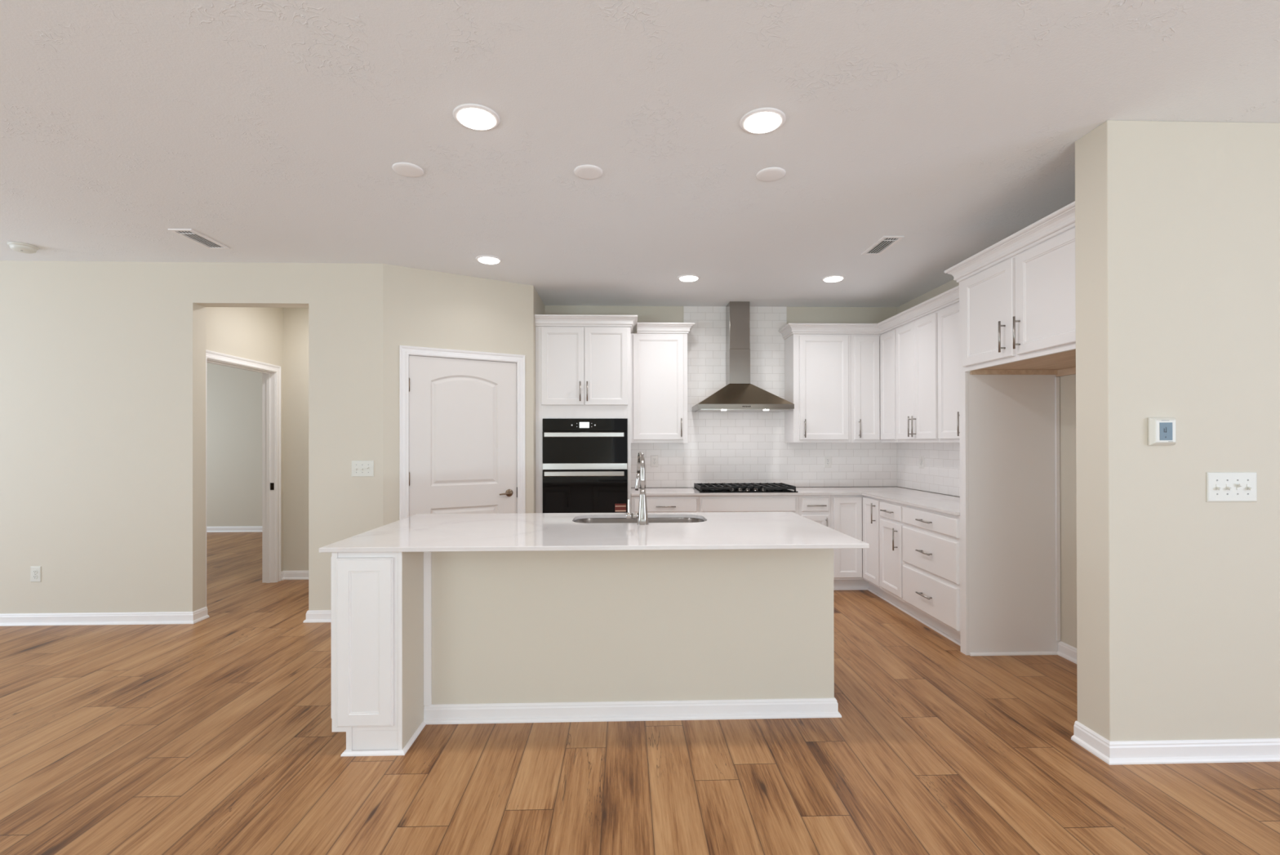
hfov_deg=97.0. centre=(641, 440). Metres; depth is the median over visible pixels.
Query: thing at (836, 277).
recessed light
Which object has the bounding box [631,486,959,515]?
countertop
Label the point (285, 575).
baseboard
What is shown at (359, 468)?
light switch
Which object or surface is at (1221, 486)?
light switch
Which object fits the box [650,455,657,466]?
outlet
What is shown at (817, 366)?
upper cabinet
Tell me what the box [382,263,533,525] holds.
wall
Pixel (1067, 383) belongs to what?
wall
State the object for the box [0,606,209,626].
baseboard
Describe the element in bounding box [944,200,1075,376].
upper cabinet
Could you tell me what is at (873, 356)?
upper cabinet
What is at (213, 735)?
floor
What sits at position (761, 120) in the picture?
recessed light
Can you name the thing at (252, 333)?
wall
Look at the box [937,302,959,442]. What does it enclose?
upper cabinet
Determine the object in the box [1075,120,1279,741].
wall
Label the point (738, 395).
range hood
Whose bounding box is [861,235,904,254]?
ceiling vent
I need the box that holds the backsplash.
[631,306,959,496]
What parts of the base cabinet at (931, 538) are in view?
handle, handle, handle, drawer, drawer, drawer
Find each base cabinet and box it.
[330,551,426,755]
[631,495,698,512]
[698,494,798,514]
[798,494,831,528]
[831,494,889,601]
[880,498,913,616]
[902,503,960,645]
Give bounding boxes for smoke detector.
[7,241,39,253]
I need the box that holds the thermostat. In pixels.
[1147,417,1176,444]
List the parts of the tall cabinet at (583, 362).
door, crown moulding, door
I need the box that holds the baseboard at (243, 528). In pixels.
[206,525,262,532]
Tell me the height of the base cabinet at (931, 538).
0.893 m
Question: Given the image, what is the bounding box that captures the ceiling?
[0,0,1279,306]
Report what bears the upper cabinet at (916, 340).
attached to the wall at (1067, 383)
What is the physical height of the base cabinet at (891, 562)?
0.893 m
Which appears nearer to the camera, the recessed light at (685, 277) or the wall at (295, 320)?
the recessed light at (685, 277)
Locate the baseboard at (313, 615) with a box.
[302,609,330,622]
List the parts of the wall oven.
handle, handle, steel trim, microwave door, control panel, oven door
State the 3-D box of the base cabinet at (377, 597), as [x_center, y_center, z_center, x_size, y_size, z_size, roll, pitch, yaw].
[-1.253,0.941,3.045,0.382,0.897,1.111,0,0,-2]
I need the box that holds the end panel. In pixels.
[959,371,1060,656]
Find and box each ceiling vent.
[168,228,230,248]
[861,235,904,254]
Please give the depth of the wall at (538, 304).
5.10 m
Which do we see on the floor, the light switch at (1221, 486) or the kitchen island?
the kitchen island
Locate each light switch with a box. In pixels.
[351,460,373,476]
[1205,471,1257,502]
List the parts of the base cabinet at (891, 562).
handle, drawer, door, handle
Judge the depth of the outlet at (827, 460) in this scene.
5.82 m
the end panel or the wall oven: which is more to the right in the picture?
the end panel
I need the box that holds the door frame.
[205,349,280,606]
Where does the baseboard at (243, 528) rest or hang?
attached to the wall at (233, 395)
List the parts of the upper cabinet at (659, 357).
door, crown moulding, handle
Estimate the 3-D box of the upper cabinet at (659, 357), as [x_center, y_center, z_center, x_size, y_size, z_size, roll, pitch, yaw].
[0.199,-0.554,5.589,0.614,1.152,0.364,0,0,-2]
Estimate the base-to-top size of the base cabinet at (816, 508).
0.893 m
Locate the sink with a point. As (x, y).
(594, 520)
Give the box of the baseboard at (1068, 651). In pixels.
[1056,640,1076,663]
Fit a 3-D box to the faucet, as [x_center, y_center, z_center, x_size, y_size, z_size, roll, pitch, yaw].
[-0.025,0.266,3.277,0.126,0.407,0.276,0,0,-2]
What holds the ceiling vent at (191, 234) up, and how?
in the ceiling
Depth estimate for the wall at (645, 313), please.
5.82 m
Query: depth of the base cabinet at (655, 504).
5.14 m
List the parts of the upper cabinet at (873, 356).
handle, door, door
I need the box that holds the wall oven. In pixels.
[542,418,627,512]
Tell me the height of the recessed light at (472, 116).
0.021 m
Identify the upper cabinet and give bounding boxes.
[631,322,694,443]
[784,333,850,442]
[850,327,897,442]
[895,310,939,442]
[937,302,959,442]
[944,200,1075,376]
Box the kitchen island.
[422,548,841,724]
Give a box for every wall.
[0,260,382,613]
[205,306,283,571]
[206,362,262,526]
[283,307,308,570]
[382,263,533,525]
[533,285,544,512]
[544,305,897,487]
[897,279,1076,648]
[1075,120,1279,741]
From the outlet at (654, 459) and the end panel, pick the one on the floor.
the end panel
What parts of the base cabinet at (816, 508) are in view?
drawer, door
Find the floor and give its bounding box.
[0,531,1279,854]
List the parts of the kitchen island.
corner trim, baseboard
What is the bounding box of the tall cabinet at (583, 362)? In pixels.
[534,314,637,512]
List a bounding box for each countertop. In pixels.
[319,511,869,552]
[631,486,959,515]
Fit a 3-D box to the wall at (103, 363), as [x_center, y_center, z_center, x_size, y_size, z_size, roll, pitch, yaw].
[-4.570,0.015,4.379,5.132,2.770,0.137,0,0,-2]
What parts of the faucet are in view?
lever, spout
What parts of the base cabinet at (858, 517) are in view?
door, door, handle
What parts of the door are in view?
lever handle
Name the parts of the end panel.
shoe moulding, scribe moulding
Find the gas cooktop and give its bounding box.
[693,482,798,492]
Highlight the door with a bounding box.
[399,345,525,519]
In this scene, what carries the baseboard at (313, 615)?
attached to the wall at (103, 363)
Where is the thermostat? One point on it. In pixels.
(1161, 430)
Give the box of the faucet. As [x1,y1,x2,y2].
[626,451,648,524]
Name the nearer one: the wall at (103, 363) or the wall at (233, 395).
the wall at (103, 363)
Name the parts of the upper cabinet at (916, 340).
door, handle, handle, door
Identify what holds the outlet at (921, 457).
attached to the backsplash
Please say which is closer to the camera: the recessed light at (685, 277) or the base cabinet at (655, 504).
the recessed light at (685, 277)
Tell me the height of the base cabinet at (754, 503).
0.893 m
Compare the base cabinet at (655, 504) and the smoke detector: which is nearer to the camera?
the smoke detector
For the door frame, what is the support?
in the wall at (252, 333)
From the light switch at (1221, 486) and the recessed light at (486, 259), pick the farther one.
the recessed light at (486, 259)
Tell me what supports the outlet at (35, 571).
attached to the wall at (103, 363)
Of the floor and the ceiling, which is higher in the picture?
the ceiling
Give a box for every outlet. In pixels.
[30,566,41,582]
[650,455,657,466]
[823,456,831,467]
[919,455,924,468]
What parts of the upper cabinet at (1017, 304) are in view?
door, handle, crown moulding, handle, rail, hanging rail, panel, door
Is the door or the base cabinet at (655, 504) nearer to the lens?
the door
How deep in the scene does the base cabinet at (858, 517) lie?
5.19 m
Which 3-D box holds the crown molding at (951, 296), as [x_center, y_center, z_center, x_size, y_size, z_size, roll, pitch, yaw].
[1.904,-1.089,4.803,0.929,0.093,2.036,0,0,-2]
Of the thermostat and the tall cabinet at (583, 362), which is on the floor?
the tall cabinet at (583, 362)
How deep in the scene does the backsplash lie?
5.79 m
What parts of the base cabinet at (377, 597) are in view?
door, edge trim, shoe moulding, panel, panel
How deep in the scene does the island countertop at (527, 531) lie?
2.83 m
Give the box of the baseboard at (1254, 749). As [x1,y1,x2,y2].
[1071,720,1279,764]
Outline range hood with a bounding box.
[691,301,794,412]
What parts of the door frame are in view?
strike plate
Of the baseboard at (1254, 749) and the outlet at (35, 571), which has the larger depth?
the outlet at (35, 571)
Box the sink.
[573,517,704,523]
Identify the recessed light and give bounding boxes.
[453,103,500,130]
[475,254,502,263]
[677,274,700,281]
[739,106,785,133]
[821,274,845,282]
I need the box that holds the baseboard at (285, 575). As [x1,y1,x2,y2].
[280,570,308,580]
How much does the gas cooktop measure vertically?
0.052 m
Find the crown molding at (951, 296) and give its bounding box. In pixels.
[778,284,959,339]

